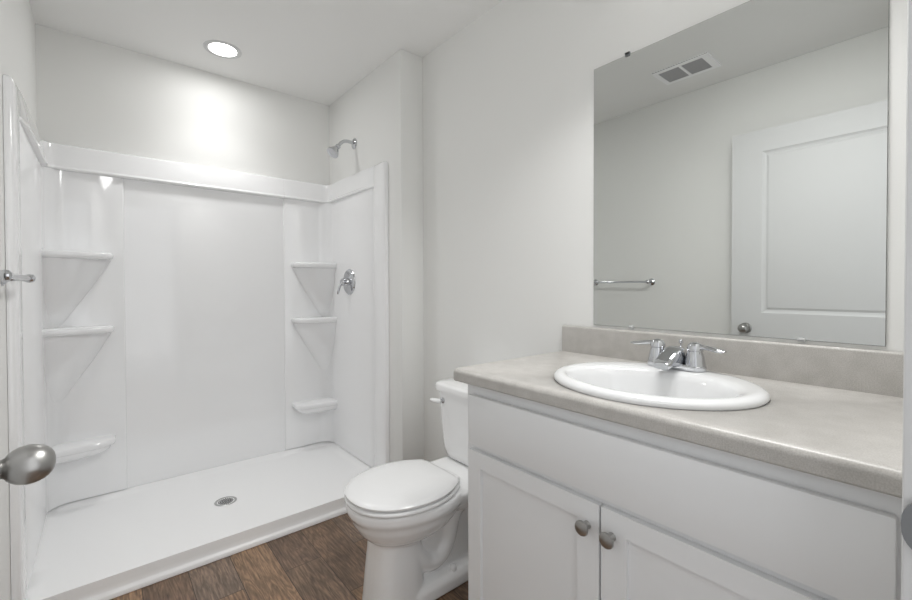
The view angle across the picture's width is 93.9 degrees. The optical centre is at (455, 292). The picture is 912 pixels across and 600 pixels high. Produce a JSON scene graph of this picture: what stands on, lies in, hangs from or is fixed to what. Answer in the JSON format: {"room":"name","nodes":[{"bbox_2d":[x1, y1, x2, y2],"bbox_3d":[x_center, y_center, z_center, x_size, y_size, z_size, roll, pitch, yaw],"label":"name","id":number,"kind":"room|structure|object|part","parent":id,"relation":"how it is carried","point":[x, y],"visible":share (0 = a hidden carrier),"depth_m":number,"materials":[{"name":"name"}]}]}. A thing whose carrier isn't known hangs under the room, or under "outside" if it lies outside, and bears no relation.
{"room":"bathroom","nodes":[
{"label":"bathroom","id":0,"kind":"room"},
{"bbox_2d":[0,0,36,599],"bbox_3d":[-1.163,-0.070,0.942,0.110,2.440,3.095,-1,1,-40],"label":"wall","id":1,"kind":"structure","parent":0,"point":[17,23],"depth_m":1.36,"materials":[{"name":"white paint"}]},
{"bbox_2d":[0,270,35,285],"bbox_3d":[-1.221,-0.041,1.158,0.074,0.048,0.496,-1,1,-40],"label":"towel bar","id":2,"kind":"object","parent":1,"relation":"attached to","point":[6,276],"visible":1,"depth_m":1.13,"materials":[{"name":"silver metal"}]},
{"bbox_3d":[-1.078,-0.039,0.985,0.074,0.048,0.048,-1,1,-40],"label":"bar post","id":3,"kind":"part","parent":2,"relation":"part of","materials":[{"name":"silver metal"}]},
{"bbox_2d":[0,444,55,484],"bbox_3d":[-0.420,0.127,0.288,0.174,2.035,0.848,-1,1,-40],"label":"door knob","id":4,"kind":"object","parent":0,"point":[31,463],"depth_m":0.58,"materials":[{"name":"silver metal"}]},
{"bbox_2d":[35,24,329,184],"bbox_3d":[-1.501,-0.091,2.600,1.485,2.440,0.110,-1,1,-40],"label":"wall","id":5,"kind":"structure","parent":0,"point":[91,94],"depth_m":2.42,"materials":[{"name":"white paint"}]},
{"bbox_2d":[29,0,501,105],"bbox_3d":[-0.496,-1.330,1.481,1.850,0.060,3.095,-1,1,-40],"label":"ceiling","id":6,"kind":"structure","parent":0,"point":[317,51],"depth_m":2.13,"materials":[{"name":"white paint"}]},
{"bbox_2d":[203,40,241,58],"bbox_3d":[-1.258,-1.306,2.299,0.184,0.004,0.184,-1,1,-40],"label":"recessed light","id":7,"kind":"object","parent":6,"relation":"in","point":[222,49],"visible":1,"depth_m":2.29,"materials":[{"name":"white paint"}]},
{"bbox_2d":[111,513,467,599],"bbox_3d":[-0.202,1.169,1.167,1.850,0.050,3.995,-1,1,-40],"label":"floor","id":8,"kind":"structure","parent":0,"point":[325,560],"depth_m":1.71,"materials":[{"name":"brown wood"}]},
{"bbox_2d":[26,441,371,599],"bbox_3d":[-1.181,1.091,2.234,1.481,0.082,0.877,-1,1,-40],"label":"shower pan","id":9,"kind":"object","parent":8,"relation":"on","point":[108,546],"visible":0.92,"depth_m":2.03,"materials":[{"name":"white plastic"}]},
{"bbox_2d":[3,74,389,599],"bbox_3d":[-1.165,0.160,2.198,1.483,1.798,0.939,-1,1,-40],"label":"shower surround","id":10,"kind":"object","parent":9,"relation":"on","point":[176,318],"visible":0.98,"depth_m":2.42,"materials":[{"name":"white plastic"}]},
{"bbox_3d":[-1.467,0.180,1.419,0.024,1.756,0.125,-1,1,-40],"label":"trim","id":11,"kind":"part","parent":10,"relation":"part of","materials":[{"name":"white plastic"}]},
{"bbox_3d":[-1.649,0.224,1.879,0.329,1.674,0.814,-1,1,-40],"label":"panel","id":12,"kind":"part","parent":10,"relation":"part of","materials":[{"name":"white plastic"}]},
{"bbox_2d":[41,249,112,326],"bbox_3d":[-1.865,-0.008,2.112,0.264,0.386,0.137,-1,1,-40],"label":"corner shelf","id":13,"kind":"object","parent":10,"relation":"attached to","point":[77,284],"depth_m":2.12,"materials":[{"name":"white plastic"}]},
{"bbox_2d":[42,325,113,402],"bbox_3d":[-1.864,0.367,2.117,0.264,0.386,0.137,-1,1,-40],"label":"corner shelf","id":14,"kind":"object","parent":10,"relation":"attached to","point":[78,360],"depth_m":2.13,"materials":[{"name":"white plastic"}]},
{"bbox_2d":[51,434,115,463],"bbox_3d":[-1.863,0.791,2.123,0.264,0.079,0.137,-1,1,-40],"label":"corner shelf","id":15,"kind":"object","parent":10,"relation":"attached to","point":[85,446],"depth_m":2.12,"materials":[{"name":"white plastic"}]},
{"bbox_3d":[-1.460,0.216,2.559,0.870,1.678,0.009,-1,1,-40],"label":"panel","id":16,"kind":"part","parent":10,"relation":"part of","materials":[{"name":"white plastic"}]},
{"bbox_2d":[291,317,336,369],"bbox_3d":[-0.953,0.364,2.873,0.264,0.386,0.137,-1,1,-40],"label":"corner shelf","id":17,"kind":"object","parent":10,"relation":"attached to","point":[313,339],"depth_m":2.89,"materials":[{"name":"white plastic"}]},
{"bbox_2d":[291,262,336,316],"bbox_3d":[-0.954,-0.004,2.868,0.264,0.386,0.137,-1,1,-40],"label":"corner shelf","id":18,"kind":"object","parent":10,"relation":"attached to","point":[313,284],"depth_m":2.89,"materials":[{"name":"white plastic"}]},
{"bbox_2d":[292,398,337,413],"bbox_3d":[-0.952,0.778,2.878,0.264,0.079,0.137,-1,1,-40],"label":"corner shelf","id":19,"kind":"object","parent":10,"relation":"attached to","point":[300,405],"depth_m":2.86,"materials":[{"name":"white plastic"}]},
{"bbox_3d":[-0.802,0.211,2.669,0.324,1.674,0.678,-1,1,-40],"label":"panel","id":20,"kind":"part","parent":10,"relation":"part of","materials":[{"name":"white plastic"}]},
{"bbox_2d":[337,269,354,294],"bbox_3d":[-0.717,-0.065,2.721,0.081,0.166,0.166,-1,1,-40],"label":"shower valve","id":21,"kind":"object","parent":10,"relation":"attached to","point":[348,281],"visible":1,"depth_m":2.71,"materials":[{"name":"silver metal"}]},
{"bbox_3d":[-0.430,0.150,2.455,0.024,1.782,0.125,-1,1,-40],"label":"trim","id":22,"kind":"part","parent":10,"relation":"part of","materials":[{"name":"white plastic"}]},
{"bbox_2d":[344,378,467,599],"bbox_3d":[-0.080,0.771,1.702,0.741,0.727,0.429,-1,1,-40],"label":"toilet","id":23,"kind":"object","parent":8,"relation":"on","point":[412,515],"visible":0.73,"depth_m":1.55,"materials":[{"name":"white ceramic"}]},
{"bbox_3d":[-0.212,0.713,1.593,0.398,0.022,0.372,-1,1,-40],"label":"lid","id":24,"kind":"part","parent":23,"relation":"part of","materials":[{"name":"white plastic"}]},
{"bbox_3d":[-0.211,0.737,1.593,0.402,0.018,0.372,-1,1,-40],"label":"seat","id":25,"kind":"part","parent":23,"relation":"part of","materials":[{"name":"white plastic"}]},
{"bbox_3d":[-0.081,0.940,1.703,0.729,0.390,0.368,-1,1,-40],"label":"bowl","id":26,"kind":"part","parent":23,"relation":"part of","materials":[{"name":"white ceramic"}]},
{"bbox_3d":[-0.093,0.484,1.902,0.055,0.020,0.025,0,1,25],"label":"flush lever","id":27,"kind":"part","parent":23,"relation":"part of","materials":[{"name":"white plastic"}]},
{"bbox_3d":[0.112,0.424,1.858,0.236,0.038,0.428,-1,1,-40],"label":"tank lid","id":28,"kind":"part","parent":23,"relation":"part of","materials":[{"name":"white ceramic"}]},
{"bbox_3d":[0.116,0.594,1.863,0.218,0.300,0.400,-1,1,-40],"label":"tank","id":29,"kind":"part","parent":23,"relation":"part of","materials":[{"name":"white ceramic"}]},
{"bbox_2d":[468,384,901,599],"bbox_3d":[0.527,0.708,1.102,0.580,0.870,0.946,-1,1,-40],"label":"vanity cabinet","id":30,"kind":"object","parent":8,"relation":"on","point":[563,504],"visible":1,"depth_m":0.87,"materials":[{"name":"white wood"}]},
{"bbox_3d":[0.184,0.744,1.120,0.017,0.548,0.436,-1,1,-40],"label":"door","id":31,"kind":"part","parent":30,"relation":"part of","materials":[{"name":"white wood"}]},
{"bbox_3d":[0.286,0.527,0.957,0.028,0.034,0.034,-1,1,-40],"label":"knob","id":32,"kind":"part","parent":30,"relation":"part of","materials":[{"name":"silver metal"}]},
{"bbox_3d":[0.326,0.528,0.910,0.028,0.034,0.034,-1,1,-40],"label":"knob","id":33,"kind":"part","parent":30,"relation":"part of","materials":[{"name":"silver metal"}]},
{"bbox_2d":[454,325,903,497],"bbox_3d":[0.522,0.203,1.111,0.565,0.138,0.978,-1,1,-40],"label":"countertop","id":34,"kind":"structure","parent":30,"relation":"on","point":[834,413],"depth_m":0.95,"materials":[{"name":"laminate"}]},
{"bbox_2d":[554,362,769,410],"bbox_3d":[0.497,0.298,1.092,0.444,0.164,0.500,-1,1,-40],"label":"sink","id":35,"kind":"object","parent":34,"relation":"in","point":[643,384],"visible":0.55,"depth_m":1.10,"materials":[{"name":"white ceramic"}]},
{"bbox_2d":[630,339,726,371],"bbox_3d":[0.604,0.176,1.194,0.131,0.078,0.260,-1,1,-40],"label":"faucet","id":36,"kind":"object","parent":35,"relation":"on","point":[660,357],"visible":1,"depth_m":1.17,"materials":[{"name":"silver metal"}]},
{"bbox_3d":[0.566,0.152,1.274,0.086,0.021,0.025,1,1,45],"label":"lever","id":37,"kind":"part","parent":36,"relation":"part of","materials":[{"name":"silver metal"}]},
{"bbox_3d":[0.592,0.168,1.250,0.053,0.064,0.053,-1,1,-40],"label":"handle","id":38,"kind":"part","parent":36,"relation":"part of","materials":[{"name":"silver metal"}]},
{"bbox_3d":[0.599,0.182,1.190,0.118,0.058,0.054,-1,1,-40],"label":"spout","id":39,"kind":"part","parent":36,"relation":"part of","materials":[{"name":"silver metal"}]},
{"bbox_3d":[0.625,0.207,1.212,0.056,0.016,0.158,-1,1,-40],"label":"plate","id":40,"kind":"part","parent":36,"relation":"part of","materials":[{"name":"silver metal"}]},
{"bbox_3d":[0.657,0.169,1.172,0.053,0.064,0.053,-1,1,-40],"label":"handle","id":41,"kind":"part","parent":36,"relation":"part of","materials":[{"name":"silver metal"}]},
{"bbox_3d":[0.676,0.153,1.141,0.025,0.021,0.086,-1,1,-34],"label":"lever","id":42,"kind":"part","parent":36,"relation":"part of","materials":[{"name":"silver metal"}]},
{"bbox_3d":[0.471,0.748,0.773,0.017,0.548,0.452,-1,1,-40],"label":"door","id":43,"kind":"part","parent":30,"relation":"part of","materials":[{"name":"white wood"}]},
{"bbox_2d":[329,49,423,461],"bbox_3d":[-0.573,-0.096,2.758,0.145,2.440,1.051,-1,1,-40],"label":"wall","id":44,"kind":"structure","parent":0,"point":[383,111],"depth_m":2.37,"materials":[{"name":"white paint"}]},
{"bbox_2d":[327,138,356,157],"bbox_3d":[-0.708,-0.902,2.648,0.078,0.156,0.196,1,1,43],"label":"shower fixture","id":45,"kind":"object","parent":44,"relation":"attached to","point":[333,151],"visible":1,"depth_m":2.62,"materials":[{"name":"silver metal"}]},
{"bbox_3d":[-0.692,-0.929,2.673,0.025,0.065,0.126,1,1,42],"label":"shower arm","id":46,"kind":"part","parent":45,"relation":"part of","materials":[{"name":"silver metal"}]},
{"bbox_2d":[423,0,906,461],"bbox_3d":[0.177,-0.089,2.053,0.110,2.440,3.095,-1,1,-40],"label":"wall","id":47,"kind":"structure","parent":0,"point":[508,98],"depth_m":1.81,"materials":[{"name":"white paint"}]},
{"bbox_2d":[562,325,903,397],"bbox_3d":[0.732,0.182,1.285,0.020,0.100,0.978,-1,1,-40],"label":"backsplash","id":48,"kind":"structure","parent":47,"relation":"attached to","point":[880,372],"depth_m":1.13,"materials":[{"name":"laminate"}]},
{"bbox_2d":[594,0,889,345],"bbox_3d":[0.746,-0.345,1.268,0.008,0.942,0.759,-1,1,-40],"label":"wall mirror","id":49,"kind":"object","parent":47,"relation":"attached to","point":[741,152],"visible":1,"depth_m":1.18,"materials":[{"name":"grey mirror"}]},
{"bbox_3d":[0.460,-0.067,0.348,1.630,2.440,0.110,-1,1,-40],"label":"wall","id":50,"kind":"structure","parent":0,"visible":0},
{"bbox_2d":[901,0,911,599],"bbox_3d":[0.185,0.100,0.203,0.898,2.110,0.015,-1,1,-40],"label":"trim","id":51,"kind":"structure","parent":50,"relation":"attached to","point":[906,551],"depth_m":0.45,"materials":[{"name":"white paint"}]},
{"bbox_2d":[901,503,911,548],"bbox_3d":[0.492,0.246,0.433,0.003,0.060,0.056,-1,1,-40],"label":"strike plate","id":52,"kind":"object","parent":50,"relation":"attached to","point":[906,518],"visible":1,"depth_m":0.45,"materials":[{"name":"silver metal"}]}
]}

